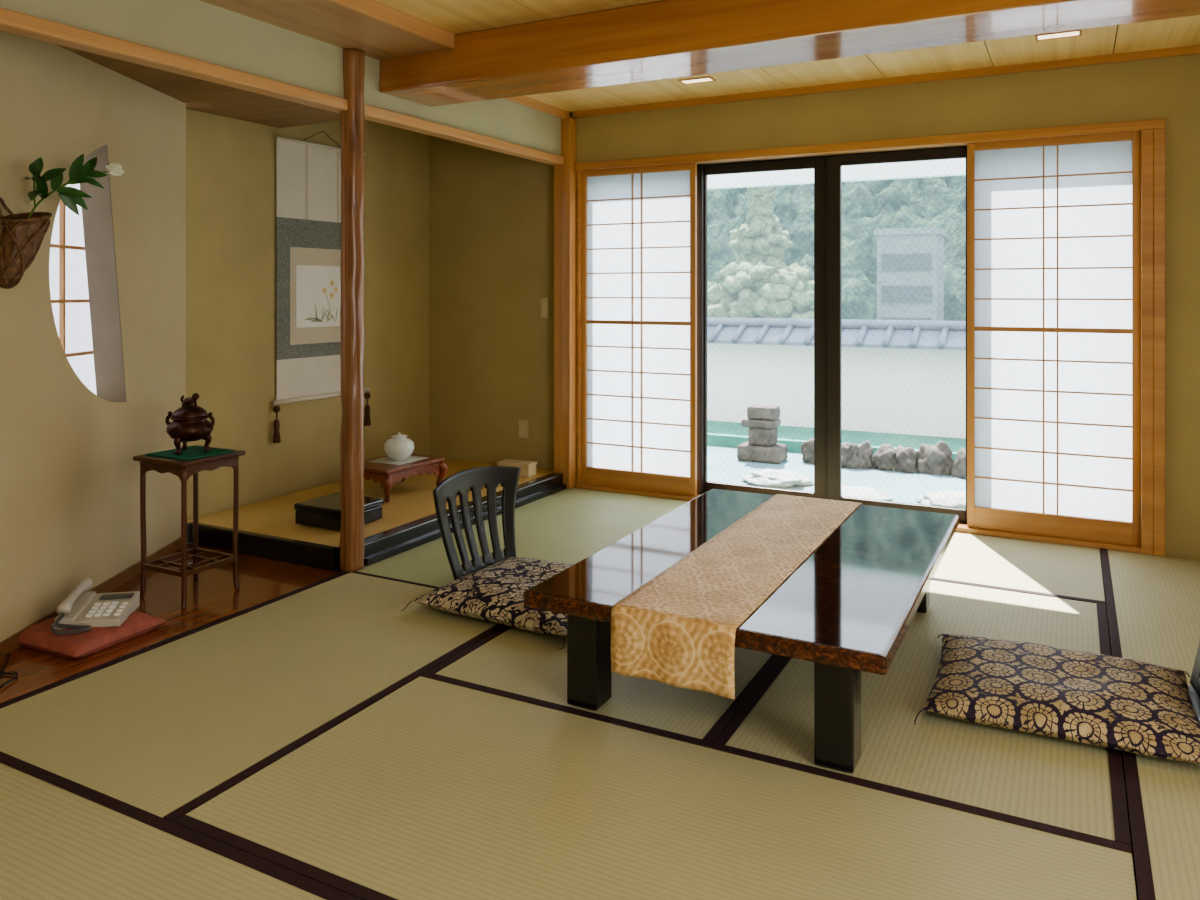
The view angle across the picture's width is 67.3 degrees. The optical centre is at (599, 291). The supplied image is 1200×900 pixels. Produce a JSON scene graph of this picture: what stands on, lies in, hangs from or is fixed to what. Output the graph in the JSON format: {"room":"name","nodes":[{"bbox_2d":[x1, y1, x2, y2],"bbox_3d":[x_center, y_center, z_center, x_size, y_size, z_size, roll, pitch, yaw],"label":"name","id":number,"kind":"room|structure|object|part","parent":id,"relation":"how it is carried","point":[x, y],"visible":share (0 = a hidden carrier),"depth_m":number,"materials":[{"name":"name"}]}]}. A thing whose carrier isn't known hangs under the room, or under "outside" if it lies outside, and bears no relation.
{"room":"traditional dwelling","nodes":[
{"label":"traditional dwelling","id":0,"kind":"room"},
{"bbox_2d":[0,31,185,641],"bbox_3d":[-1.946,0.015,3.101,0.110,2.330,2.024,0,0,0],"label":"wall","id":1,"kind":"structure","parent":0,"point":[70,476],"depth_m":3.28,"materials":[{"name":"paint"}]},
{"bbox_2d":[0,198,51,288],"bbox_3d":[-1.804,-0.152,2.828,0.135,0.285,0.159,0,0,28],"label":"hanging flower basket","id":2,"kind":"object","parent":1,"relation":"attached to","point":[21,236],"visible":1,"depth_m":2.77,"materials":[{"name":"wicker"}]},
{"bbox_2d":[25,153,123,217],"bbox_3d":[-1.766,-0.326,3.024,0.084,0.294,0.569,0,0,2],"label":"branch","id":3,"kind":"object","parent":2,"relation":"in","point":[71,197],"visible":0.97,"depth_m":3.01,"materials":[{"name":"green plant"}]},
{"bbox_3d":[-1.788,-0.315,2.848,0.008,0.093,0.063,0,0,-31],"label":"stem","id":4,"kind":"part","parent":3,"relation":"part of","materials":[{"name":"plant"}]},
{"bbox_3d":[-1.792,-0.308,3.040,0.172,0.260,0.408,0,0,28],"label":"stem","id":5,"kind":"part","parent":3,"relation":"part of","materials":[{"name":"plant"}]},
{"bbox_2d":[49,183,96,394],"bbox_3d":[-2.017,-0.060,3.329,0.029,1.280,0.750,0,0,0],"label":"screen","id":6,"kind":"object","parent":1,"relation":"attached to","point":[69,294],"visible":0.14,"depth_m":3.46,"materials":[{"name":"paper"}]},
{"bbox_2d":[0,537,180,658],"bbox_3d":[-1.885,1.127,3.101,0.011,0.045,1.974,0,0,0],"label":"baseboard","id":7,"kind":"structure","parent":1,"relation":"attached to","point":[10,644],"depth_m":3.49,"materials":[{"name":"brown wood"}]},
{"bbox_2d":[80,145,126,401],"bbox_3d":[-1.946,-0.062,3.522,0.114,1.004,0.148,0,0,0],"label":"window reveal","id":8,"kind":"object","parent":1,"relation":"attached to","point":[98,229],"visible":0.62,"depth_m":3.52,"materials":[{"name":"beige paint"}]},
{"bbox_2d":[0,543,340,702],"bbox_3d":[-1.891,1.165,3.116,0.938,0.030,1.805,0,0,28],"label":"floor","id":9,"kind":"structure","parent":0,"point":[213,597],"depth_m":3.35,"materials":[{"name":"brown wood"}]},
{"bbox_2d":[0,652,17,687],"bbox_3d":[-1.801,1.143,2.672,0.150,0.009,0.362,0,0,1],"label":"cable","id":10,"kind":"object","parent":9,"relation":"on","point":[7,658],"visible":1,"depth_m":2.70,"materials":[{"name":"black plastic"}]},
{"bbox_2d":[18,611,166,658],"bbox_3d":[-1.712,1.117,3.014,0.350,0.066,0.340,0,0,25],"label":"floor cushion","id":11,"kind":"object","parent":9,"relation":"on","point":[39,636],"visible":0.64,"depth_m":2.90,"materials":[{"name":"fabric"}]},
{"bbox_2d":[51,578,139,634],"bbox_3d":[-1.682,1.040,3.003,0.200,0.108,0.274,0,0,-10],"label":"telephone","id":12,"kind":"object","parent":11,"relation":"on","point":[81,611],"visible":1,"depth_m":2.98,"materials":[{"name":"plastic"}]},
{"bbox_3d":[-1.698,1.064,2.885,0.119,0.052,0.056,0,0,4],"label":"coiled cord","id":13,"kind":"part","parent":12,"relation":"part of","materials":[{"name":"plastic"}]},
{"bbox_2d":[133,445,244,608],"bbox_3d":[-1.561,0.883,3.431,0.280,0.536,0.280,0,0,28],"label":"stand","id":14,"kind":"object","parent":9,"relation":"on","point":[183,469],"visible":0.98,"depth_m":3.38,"materials":[{"name":"wood"}]},
{"bbox_3d":[-1.718,0.893,3.382,0.028,0.516,0.019,0,0,-17],"label":"leg","id":15,"kind":"part","parent":14,"relation":"part of","materials":[{"name":"wood"}]},
{"bbox_3d":[-1.512,0.893,3.274,0.019,0.516,0.028,0,0,-17],"label":"leg","id":16,"kind":"part","parent":14,"relation":"part of","materials":[{"name":"wood"}]},
{"bbox_3d":[-1.561,0.623,3.431,0.280,0.016,0.280,0,0,28],"label":"frame","id":17,"kind":"part","parent":14,"relation":"part of","materials":[{"name":"wood"}]},
{"bbox_2d":[145,446,233,459],"bbox_3d":[-1.561,0.612,3.431,0.230,0.004,0.210,0,0,28],"label":"pad","id":18,"kind":"object","parent":14,"relation":"on","point":[192,452],"visible":1,"depth_m":3.40,"materials":[{"name":"fabric"}]},
{"bbox_2d":[165,393,214,454],"bbox_3d":[-1.561,0.498,3.431,0.164,0.227,0.164,0,0,-31],"label":"bronze censer","id":19,"kind":"object","parent":18,"relation":"on","point":[190,422],"visible":1,"depth_m":3.39,"materials":[{"name":"metal"}]},
{"bbox_3d":[-1.644,0.486,3.446,0.039,0.060,0.014,0,0,10],"label":"handle","id":20,"kind":"part","parent":19,"relation":"part of","materials":[{"name":"brown metal"}]},
{"bbox_3d":[-1.578,0.572,3.376,0.034,0.078,0.040,0,0,10],"label":"leg","id":21,"kind":"part","parent":19,"relation":"part of","materials":[{"name":"brown metal"}]},
{"bbox_3d":[-1.599,0.572,3.472,0.038,0.078,0.037,0,0,10],"label":"leg","id":22,"kind":"part","parent":19,"relation":"part of","materials":[{"name":"brown metal"}]},
{"bbox_3d":[-1.561,0.454,3.431,0.126,0.043,0.126,0,0,10],"label":"lid","id":23,"kind":"part","parent":19,"relation":"part of","materials":[{"name":"brown metal"}]},
{"bbox_3d":[-1.505,0.572,3.442,0.040,0.078,0.034,0,0,10],"label":"leg","id":24,"kind":"part","parent":19,"relation":"part of","materials":[{"name":"brown metal"}]},
{"bbox_3d":[-1.478,0.486,3.416,0.039,0.060,0.014,0,0,10],"label":"handle","id":25,"kind":"part","parent":19,"relation":"part of","materials":[{"name":"brown metal"}]},
{"bbox_3d":[-1.610,0.893,3.588,0.019,0.516,0.028,0,0,-17],"label":"leg","id":26,"kind":"part","parent":14,"relation":"part of","materials":[{"name":"wood"}]},
{"bbox_3d":[-1.404,0.893,3.480,0.028,0.516,0.019,0,0,-17],"label":"leg","id":27,"kind":"part","parent":14,"relation":"part of","materials":[{"name":"wood"}]},
{"bbox_2d":[166,416,212,441],"bbox_3d":[-1.561,0.519,3.431,0.164,0.089,0.164,0,0,10],"label":"bowl","id":28,"kind":"object","parent":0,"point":[182,428],"depth_m":3.38,"materials":[{"name":"brown metal"}]},
{"bbox_2d":[56,44,340,127],"bbox_3d":[-1.923,-0.880,3.440,1.200,0.040,2.510,0,0,28],"label":"ceiling","id":29,"kind":"structure","parent":0,"point":[200,95],"depth_m":4.00,"materials":[{"name":"wood"}]},
{"bbox_2d":[0,0,560,155],"bbox_3d":[-1.067,-0.915,3.728,0.050,0.270,3.675,0,0,28],"label":"wall","id":30,"kind":"structure","parent":0,"point":[195,29],"depth_m":3.31,"materials":[{"name":"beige paint"}]},
{"bbox_2d":[0,7,563,165],"bbox_3d":[-1.077,-0.767,3.697,0.080,0.045,3.610,0,0,28],"label":"lintel","id":31,"kind":"object","parent":30,"relation":"attached to","point":[11,21],"visible":1,"depth_m":3.17,"materials":[{"name":"brown wood"}]},
{"bbox_2d":[502,96,569,117],"bbox_3d":[-0.484,-1.038,4.755,0.030,0.045,1.255,0,0,28],"label":"trim","id":32,"kind":"structure","parent":30,"relation":"attached to","point":[525,101],"depth_m":5.01,"materials":[{"name":"brown wood"}]},
{"bbox_2d":[186,109,428,519],"bbox_3d":[-1.599,0.015,5.018,0.130,2.330,1.885,0,0,28],"label":"wall","id":33,"kind":"structure","parent":0,"point":[231,162],"depth_m":4.65,"materials":[{"name":"paint"}]},
{"bbox_2d":[272,131,370,442],"bbox_3d":[-1.518,-0.056,4.972,0.040,1.672,0.719,0,0,28],"label":"scroll","id":34,"kind":"object","parent":33,"relation":"attached to","point":[308,174],"visible":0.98,"depth_m":4.88,"materials":[{"name":"white paper"}]},
{"bbox_2d":[296,265,340,327],"bbox_3d":[-1.533,0.024,4.980,0.005,0.336,0.384,0,0,28],"label":"painting","id":35,"kind":"object","parent":34,"relation":"attached to","point":[318,287],"depth_m":4.95,"materials":[{"name":"paper"}]},
{"bbox_3d":[-1.528,-0.805,4.978,0.016,0.016,0.660,0,0,28],"label":"rod","id":36,"kind":"part","parent":34,"relation":"part of","materials":[{"name":"beige fabric"}]},
{"bbox_3d":[-1.530,-0.851,4.979,0.004,0.082,0.302,0,0,28],"label":"cord","id":37,"kind":"part","parent":34,"relation":"part of","materials":[{"name":"fabric"}]},
{"bbox_2d":[200,0,449,59],"bbox_3d":[-1.846,-1.030,1.767,0.390,0.059,4.578,0,0,28],"label":"ceiling soffit","id":38,"kind":"structure","parent":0,"point":[326,21],"depth_m":3.38,"materials":[{"name":"brown wood"}]},
{"bbox_2d":[374,0,1199,112],"bbox_3d":[0.361,-1.070,1.530,4.780,0.020,6.245,0,0,28],"label":"ceiling","id":39,"kind":"structure","parent":0,"point":[455,17],"depth_m":3.97,"materials":[{"name":"brown wood"}]},
{"bbox_2d":[327,0,453,48],"bbox_3d":[-1.666,-1.028,1.673,0.015,0.061,4.578,0,0,28],"label":"trim","id":40,"kind":"structure","parent":39,"relation":"attached to","point":[373,9],"depth_m":3.40,"materials":[{"name":"brown wood"}]},
{"bbox_2d":[678,76,715,84],"bbox_3d":[0.486,-1.057,4.504,0.170,0.006,0.090,0,0,28],"label":"recessed light","id":41,"kind":"object","parent":39,"relation":"in","point":[708,78],"visible":1,"depth_m":4.50,"materials":[{"name":"white plastic"}]},
{"bbox_2d":[380,0,1199,106],"bbox_3d":[1.164,-0.960,2.974,4.598,0.199,0.350,0,0,28],"label":"ceiling beam","id":42,"kind":"structure","parent":39,"relation":"attached to","point":[665,39],"depth_m":3.25,"materials":[{"name":"brown wood"}]},
{"bbox_2d":[1035,29,1081,40],"bbox_3d":[1.886,-1.057,3.708,0.170,0.006,0.090,0,0,28],"label":"recessed light","id":43,"kind":"object","parent":39,"relation":"in","point":[1072,33],"visible":0.93,"depth_m":3.71,"materials":[{"name":"white plastic"}]},
{"bbox_2d":[429,54,1199,559],"bbox_3d":[1.411,0.015,4.578,5.950,2.330,0.130,0,0,28],"label":"wall","id":44,"kind":"structure","parent":0,"point":[491,213],"depth_m":5.00,"materials":[{"name":"paint"}]},
{"bbox_2d":[519,420,527,437],"bbox_3d":[-0.467,0.834,5.481,0.065,0.110,0.012,0,0,28],"label":"wall outlet","id":45,"kind":"object","parent":44,"relation":"attached to","point":[523,424],"visible":1,"depth_m":5.48,"materials":[{"name":"plastic"}]},
{"bbox_2d":[540,298,548,317],"bbox_3d":[-0.333,0.096,5.411,0.060,0.120,0.012,0,0,28],"label":"light switch","id":46,"kind":"object","parent":44,"relation":"attached to","point":[544,302],"visible":1,"depth_m":5.41,"materials":[{"name":"plastic"}]},
{"bbox_2d":[581,163,696,495],"bbox_3d":[0.213,0.208,5.152,0.720,1.840,0.028,0,0,28],"label":"screen","id":47,"kind":"object","parent":44,"relation":"attached to","point":[639,224],"visible":1,"depth_m":5.16,"materials":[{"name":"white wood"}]},
{"bbox_2d":[697,165,703,492],"bbox_3d":[0.244,0.206,5.218,0.750,1.837,0.030,0,0,28],"label":"frame","id":48,"kind":"object","parent":44,"relation":"attached to","point":[700,168],"visible":0.15,"depth_m":5.04,"materials":[{"name":"metal"}]},
{"bbox_2d":[704,157,826,498],"bbox_3d":[0.878,0.206,4.919,0.730,1.837,0.030,0,0,28],"label":"frame","id":49,"kind":"object","parent":44,"relation":"attached to","point":[819,164],"visible":0.68,"depth_m":4.76,"materials":[{"name":"metal"}]},
{"bbox_2d":[697,145,966,523],"bbox_3d":[1.197,0.201,4.731,2.902,1.897,0.078,0,0,28],"label":"track","id":50,"kind":"object","parent":44,"relation":"attached to","point":[964,145],"depth_m":4.81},
{"bbox_2d":[575,483,1153,554],"bbox_3d":[1.158,1.139,4.655,2.902,0.021,0.088,0,0,28],"label":"window sill","id":51,"kind":"structure","parent":44,"relation":"attached to","point":[963,528],"depth_m":4.23,"materials":[{"name":"wood"}]},
{"bbox_2d":[574,118,1164,555],"bbox_3d":[1.175,0.198,4.642,2.946,1.905,0.095,0,0,28],"label":"trim","id":52,"kind":"structure","parent":44,"relation":"attached to","point":[1153,130],"depth_m":3.96,"materials":[{"name":"brown wood"}]},
{"bbox_2d":[573,45,1199,117],"bbox_3d":[1.861,-1.042,4.252,4.550,0.035,0.030,0,0,28],"label":"trim","id":53,"kind":"structure","parent":44,"relation":"attached to","point":[1194,49],"depth_m":4.42,"materials":[{"name":"brown wood"}]},
{"bbox_2d":[827,146,966,522],"bbox_3d":[1.509,0.206,4.555,0.715,1.837,0.030,0,0,28],"label":"frame","id":54,"kind":"object","parent":44,"relation":"attached to","point":[835,163],"visible":0.66,"depth_m":4.69,"materials":[{"name":"metal"}]},
{"bbox_2d":[967,131,1140,545],"bbox_3d":[2.086,0.208,4.171,0.716,1.840,0.028,0,0,28],"label":"screen","id":55,"kind":"object","parent":44,"relation":"attached to","point":[1054,224],"visible":1,"depth_m":4.17,"materials":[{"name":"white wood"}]},
{"bbox_2d":[707,158,965,189],"bbox_3d":[2.433,1.775,8.954,28.000,6.750,0.120,0,0,28],"label":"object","id":56,"kind":"object","parent":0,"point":[945,167],"visible":0.04,"depth_m":8.84,"materials":[{"name":"paint"}]},
{"bbox_3d":[-0.166,1.235,1.837,6.400,0.110,6.500,0,0,28],"label":"floor","id":57,"kind":"structure","parent":0,"visible":0},
{"bbox_2d":[0,751,361,899],"bbox_3d":[-1.173,1.164,1.585,1.747,0.032,0.877,0,0,28],"label":"mat","id":58,"kind":"object","parent":57,"relation":"on","point":[61,838],"visible":1,"depth_m":1.83,"materials":[{"name":"wicker"}]},
{"bbox_2d":[0,572,504,821],"bbox_3d":[-0.989,1.164,2.832,0.917,0.032,1.497,0,0,28],"label":"mat","id":59,"kind":"object","parent":57,"relation":"on","point":[167,727],"visible":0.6,"depth_m":2.59,"materials":[{"name":"wicker"}]},
{"bbox_2d":[187,459,562,569],"bbox_3d":[-1.065,1.104,4.745,1.030,0.092,1.867,0,0,28],"label":"platform","id":60,"kind":"object","parent":57,"relation":"on","point":[412,499],"depth_m":4.17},
{"bbox_2d":[294,493,383,530],"bbox_3d":[-1.205,1.012,4.165,0.300,0.092,0.270,0,0,28],"label":"box","id":61,"kind":"object","parent":60,"relation":"on","point":[323,511],"visible":0.69,"depth_m":4.10,"materials":[{"name":"wood"}]},
{"bbox_3d":[-1.205,0.982,4.165,0.300,0.030,0.270,0,0,28],"label":"lid","id":62,"kind":"part","parent":61,"relation":"part of","materials":[{"name":"black paint"}]},
{"bbox_3d":[-1.057,1.104,4.694,0.970,0.092,1.785,0,0,28],"label":"japanese alcove edge","id":63,"kind":"part","parent":60,"relation":"part of","materials":[{"name":"wood"}]},
{"bbox_2d":[364,454,447,502],"bbox_3d":[-1.086,0.978,4.780,0.347,0.163,0.467,0,0,32],"label":"display table","id":64,"kind":"object","parent":60,"relation":"on","point":[387,475],"visible":0.73,"depth_m":4.65,"materials":[{"name":"wood"}]},
{"bbox_3d":[-1.070,0.987,4.528,0.055,0.145,0.055,0,0,32],"label":"cabriole leg","id":65,"kind":"part","parent":64,"relation":"part of","materials":[{"name":"wood"}]},
{"bbox_2d":[368,455,427,464],"bbox_3d":[-1.076,0.894,4.809,0.210,0.002,0.240,0,0,28],"label":"cloth","id":66,"kind":"object","parent":64,"relation":"on","point":[386,460],"visible":0.86,"depth_m":4.78,"materials":[{"name":"fabric"}]},
{"bbox_2d":[383,432,414,460],"bbox_3d":[-1.072,0.820,4.806,0.164,0.146,0.164,0,0,28],"label":"jar","id":67,"kind":"object","parent":66,"relation":"on","point":[398,447],"visible":1,"depth_m":4.75,"materials":[{"name":"ceramic"}]},
{"bbox_3d":[-0.853,0.987,4.878,0.055,0.145,0.055,0,0,32],"label":"cabriole leg","id":68,"kind":"part","parent":64,"relation":"part of","materials":[{"name":"wood"}]},
{"bbox_2d":[364,484,565,565],"bbox_3d":[-0.593,1.133,4.516,0.018,0.027,1.670,0,0,28],"label":"step","id":69,"kind":"structure","parent":60,"relation":"attached to","point":[381,556],"depth_m":4.14,"materials":[{"name":"black paint"}]},
{"bbox_2d":[497,459,536,477],"bbox_3d":[-0.482,1.025,5.242,0.208,0.077,0.108,0,0,23],"label":"box","id":70,"kind":"object","parent":60,"relation":"on","point":[528,468],"visible":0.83,"depth_m":5.20,"materials":[{"name":"wood"}]},
{"bbox_3d":[-0.482,0.996,5.242,0.208,0.018,0.108,0,0,23],"label":"lid","id":71,"kind":"part","parent":70,"relation":"part of","materials":[{"name":"wood"}]},
{"bbox_2d":[351,488,688,588],"bbox_3d":[-0.219,1.164,4.300,0.917,0.032,1.812,0,0,28],"label":"mat","id":72,"kind":"object","parent":57,"relation":"on","point":[567,526],"visible":0.36,"depth_m":4.31,"materials":[{"name":"wicker"}]},
{"bbox_2d":[339,49,364,571],"bbox_3d":[-1.028,0.075,3.738,0.100,2.145,0.102,0,0,28],"label":"pillar","id":73,"kind":"structure","parent":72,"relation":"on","point":[352,340],"depth_m":3.70,"materials":[{"name":"brown wood"}]},
{"bbox_2d":[433,466,520,579],"bbox_3d":[-0.330,0.930,3.520,0.491,0.423,0.535,0,0,33],"label":"chair","id":74,"kind":"object","parent":72,"relation":"on","point":[474,479],"visible":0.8,"depth_m":3.64,"materials":[{"name":"black wood"}]},
{"bbox_2d":[401,557,571,649],"bbox_3d":[-0.241,1.090,3.321,0.679,0.087,0.691,0,0,31],"label":"floor cushion","id":75,"kind":"object","parent":74,"relation":"on","point":[494,593],"visible":0.63,"depth_m":3.18,"materials":[{"name":"fabric"}]},
{"bbox_2d":[554,117,575,488],"bbox_3d":[-0.206,0.064,5.306,0.110,2.167,0.078,0,0,28],"label":"post","id":76,"kind":"object","parent":72,"relation":"on","point":[565,174],"visible":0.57,"depth_m":5.27,"materials":[{"name":"brown wood"}]},
{"bbox_2d":[427,625,781,741],"bbox_3d":[0.260,1.164,3.233,0.917,0.032,1.627,0,0,28],"label":"mat","id":77,"kind":"object","parent":57,"relation":"on","point":[509,659],"visible":0.19,"depth_m":2.65,"materials":[{"name":"wicker"}]},
{"bbox_2d":[524,489,958,772],"bbox_3d":[0.556,0.984,2.898,0.965,0.327,1.470,0,0,28],"label":"table","id":78,"kind":"object","parent":77,"relation":"on","point":[848,608],"visible":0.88,"depth_m":2.48,"materials":[{"name":"paint"}]},
{"bbox_3d":[-0.029,1.006,2.524,0.095,0.282,0.095,0,0,28],"label":"leg","id":79,"kind":"part","parent":78,"relation":"part of","materials":[{"name":"black paint"}]},
{"bbox_2d":[611,494,861,698],"bbox_3d":[0.522,0.900,2.914,0.336,0.170,1.496,0,0,28],"label":"table runner","id":80,"kind":"object","parent":78,"relation":"on","point":[678,628],"visible":0.97,"depth_m":2.42,"materials":[{"name":"gold fabric"}]},
{"bbox_3d":[0.582,1.006,2.204,0.095,0.282,0.095,0,0,28],"label":"leg","id":81,"kind":"part","parent":78,"relation":"part of","materials":[{"name":"black paint"}]},
{"bbox_3d":[1.141,1.006,3.272,0.095,0.282,0.095,0,0,28],"label":"leg","id":82,"kind":"part","parent":78,"relation":"part of","materials":[{"name":"black paint"}]},
{"bbox_2d":[173,672,1136,899],"bbox_3d":[0.088,1.164,1.913,1.837,0.032,0.867,0,0,28],"label":"mat","id":83,"kind":"object","parent":57,"relation":"on","point":[441,787],"visible":0.93,"depth_m":1.95,"materials":[{"name":"wicker"}]},
{"bbox_2d":[714,580,1130,844],"bbox_3d":[1.075,1.164,2.807,0.917,0.032,1.627,0,0,28],"label":"mat","id":84,"kind":"object","parent":57,"relation":"on","point":[1067,784],"visible":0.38,"depth_m":2.33,"materials":[{"name":"wicker"}]},
{"bbox_2d":[932,532,1104,603],"bbox_3d":[1.235,1.164,4.103,1.837,0.032,0.812,0,0,28],"label":"mat","id":85,"kind":"object","parent":57,"relation":"on","point":[1070,572],"visible":0.25,"depth_m":3.77,"materials":[{"name":"wicker"}]},
{"bbox_2d":[1100,548,1199,777],"bbox_3d":[2.167,1.164,2.909,0.917,0.032,2.062,0,0,28],"label":"mat","id":86,"kind":"object","parent":57,"relation":"on","point":[1152,602],"visible":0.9,"depth_m":3.23,"materials":[{"name":"wicker"}]},
{"bbox_2d":[1188,641,1199,721],"bbox_3d":[1.492,0.930,2.492,0.491,0.423,0.535,0,0,28],"label":"chair","id":87,"kind":"object","parent":86,"relation":"on","point":[1194,690],"visible":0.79,"depth_m":2.54,"materials":[{"name":"black wood"}]},
{"bbox_2d":[914,634,1199,763],"bbox_3d":[1.282,1.094,2.512,0.699,0.079,0.672,0,0,26],"label":"floor cushion","id":88,"kind":"object","parent":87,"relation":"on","point":[1122,704],"visible":1,"depth_m":2.39,"materials":[{"name":"fabric"}]},
{"bbox_2d":[1123,761,1199,899],"bbox_3d":[1.194,1.164,1.051,0.917,0.032,2.127,0,0,28],"label":"mat","id":89,"kind":"object","parent":57,"relation":"on","point":[1163,807],"visible":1,"depth_m":1.92,"materials":[{"name":"wicker"}]},
{"label":"outside","id":90,"kind":"structure","parent":0,"visible":0},
{"bbox_2d":[707,175,965,320],"bbox_3d":[12.302,-17.748,82.740,105.000,49.063,90.000,0,0,28],"label":"forested hill","id":91,"kind":"structure","parent":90,"point":[867,206],"depth_m":50.31,"materials":[{"name":"green plant"}]},
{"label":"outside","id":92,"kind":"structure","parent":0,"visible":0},
{"bbox_3d":[9.189,5.275,17.539,120.000,0.150,22.400,0,0,28],"label":"ground","id":93,"kind":"structure","parent":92,"visible":0},
{"bbox_2d":[707,186,793,283],"bbox_3d":[5.223,0.687,30.039,5.906,9.025,5.816,0,0,-22],"label":"conifer tree","id":94,"kind":"object","parent":93,"relation":"on","point":[761,238],"visible":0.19,"depth_m":29.41,"materials":[{"name":"green plant"}]},
{"bbox_2d":[707,261,813,318],"bbox_3d":[4.186,2.195,23.174,4.182,6.010,4.117,0,0,-1],"label":"broadleaf tree","id":95,"kind":"object","parent":93,"relation":"on","point":[747,290],"visible":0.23,"depth_m":21.96,"materials":[{"name":"green plant"}]},
{"bbox_2d":[877,234,943,320],"bbox_3d":[10.010,1.695,29.019,1.800,6.990,1.700,0,0,28],"label":"building","id":96,"kind":"structure","parent":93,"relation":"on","point":[911,243],"depth_m":28.30,"materials":[{"name":"concrete"}]},
{"bbox_2d":[882,253,931,319],"bbox_3d":[9.606,0.075,28.248,1.500,2.550,0.040,0,0,28],"label":"windows","id":97,"kind":"structure","parent":96,"relation":"attached to","point":[917,261],"depth_m":28.23,"materials":[{"name":"glass"}]},
{"bbox_2d":[874,227,946,236],"bbox_3d":[10.010,-1.900,29.019,1.960,0.200,1.860,0,0,28],"label":"parapet","id":98,"kind":"object","parent":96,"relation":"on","point":[925,230],"visible":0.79,"depth_m":28.21,"materials":[{"name":"concrete"}]},
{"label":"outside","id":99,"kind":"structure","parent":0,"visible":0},
{"bbox_2d":[707,445,965,503],"bbox_3d":[1.335,1.400,6.859,28.000,0.200,3.810,0,0,28],"label":"ground","id":100,"kind":"structure","parent":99,"point":[723,465],"depth_m":6.31,"materials":[{"name":"gravel"}]},
{"bbox_2d":[737,404,787,463],"bbox_3d":[1.255,1.089,6.963,0.340,0.420,0.240,0,0,28],"label":"stone lantern","id":101,"kind":"object","parent":100,"relation":"on","point":[762,421],"visible":1,"depth_m":6.88,"materials":[{"name":"stone"}]},
{"bbox_2d":[740,469,813,487],"bbox_3d":[1.202,1.269,6.126,0.441,0.096,0.429,0,0,-17],"label":"stepping stone","id":102,"kind":"object","parent":100,"relation":"on","point":[770,478],"visible":1,"depth_m":6.04,"materials":[{"name":"stone"}]},
{"bbox_2d":[801,438,813,463],"bbox_3d":[1.640,1.256,6.910,0.187,0.282,0.240,0,0,28],"label":"rock","id":103,"kind":"object","parent":100,"relation":"on","point":[807,448],"visible":0.31,"depth_m":6.84,"materials":[{"name":"stone"}]},
{"bbox_2d":[707,343,965,438],"bbox_3d":[1.976,0.875,8.081,28.000,0.850,0.150,0,0,28],"label":"garden wall","id":104,"kind":"structure","parent":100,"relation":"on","point":[885,390],"depth_m":7.86,"materials":[{"name":"white paint"}]},
{"bbox_2d":[707,326,965,349],"bbox_3d":[1.976,0.395,8.081,28.000,0.150,0.590,0,0,28],"label":"tile roof","id":105,"kind":"structure","parent":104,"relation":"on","point":[900,339],"depth_m":7.75,"materials":[{"name":"tile"}]},
{"bbox_2d":[707,317,965,348],"bbox_3d":[1.911,0.352,7.958,28.000,0.220,0.377,0,0,28],"label":"tiles","id":106,"kind":"structure","parent":105,"relation":"attached to","point":[917,326],"depth_m":7.89,"materials":[{"name":"tile"}]},
{"bbox_2d":[707,420,965,460],"bbox_3d":[1.753,1.254,7.656,28.000,0.089,0.790,0,0,28],"label":"strip","id":107,"kind":"object","parent":100,"relation":"on","point":[719,433],"visible":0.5,"depth_m":7.54,"materials":[{"name":"liquid"}]},
{"bbox_2d":[842,442,861,468],"bbox_3d":[1.865,1.269,6.712,0.202,0.301,0.214,0,0,-1],"label":"rock","id":108,"kind":"object","parent":100,"relation":"on","point":[850,460],"visible":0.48,"depth_m":6.64,"materials":[{"name":"stone"}]},
{"bbox_2d":[856,441,873,468],"bbox_3d":[1.961,1.253,6.703,0.170,0.296,0.215,0,0,28],"label":"rock","id":109,"kind":"object","parent":100,"relation":"on","point":[865,451],"visible":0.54,"depth_m":6.63,"materials":[{"name":"stone"}]},
{"bbox_2d":[842,485,893,500],"bbox_3d":[1.593,1.266,5.620,0.492,0.094,0.413,0,0,28],"label":"stepping stone","id":110,"kind":"object","parent":100,"relation":"on","point":[847,491],"visible":0.38,"depth_m":5.53,"materials":[{"name":"stone"}]},
{"bbox_2d":[870,444,896,470],"bbox_3d":[2.119,1.254,6.638,0.257,0.264,0.216,0,0,28],"label":"rock","id":111,"kind":"object","parent":100,"relation":"on","point":[884,458],"visible":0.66,"depth_m":6.57,"materials":[{"name":"stone"}]},
{"bbox_2d":[892,445,916,472],"bbox_3d":[2.227,1.259,6.576,0.206,0.269,0.213,0,0,-40],"label":"rock","id":112,"kind":"object","parent":100,"relation":"on","point":[905,456],"visible":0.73,"depth_m":6.50,"materials":[{"name":"stone"}]},
{"bbox_2d":[915,444,931,473],"bbox_3d":[2.377,1.248,6.535,0.209,0.287,0.228,0,0,28],"label":"rock","id":113,"kind":"object","parent":100,"relation":"on","point":[922,457],"visible":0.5,"depth_m":6.48,"materials":[{"name":"stone"}]},
{"bbox_2d":[926,441,954,475],"bbox_3d":[2.436,1.243,6.474,0.237,0.353,0.202,0,0,28],"label":"rock","id":114,"kind":"object","parent":100,"relation":"on","point":[940,462],"visible":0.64,"depth_m":6.41,"materials":[{"name":"stone"}]},
{"bbox_2d":[915,490,965,508],"bbox_3d":[2.147,1.272,5.479,0.439,0.096,0.420,0,0,28],"label":"stepping stone","id":115,"kind":"object","parent":100,"relation":"on","point":[949,498],"visible":0.6,"depth_m":5.41,"materials":[{"name":"stone"}]},
{"bbox_2d":[951,448,965,478],"bbox_3d":[2.581,1.257,6.357,0.215,0.313,0.215,0,0,-17],"label":"rock","id":116,"kind":"object","parent":100,"relation":"on","point":[959,469],"visible":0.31,"depth_m":6.32,"materials":[{"name":"stone"}]}
]}

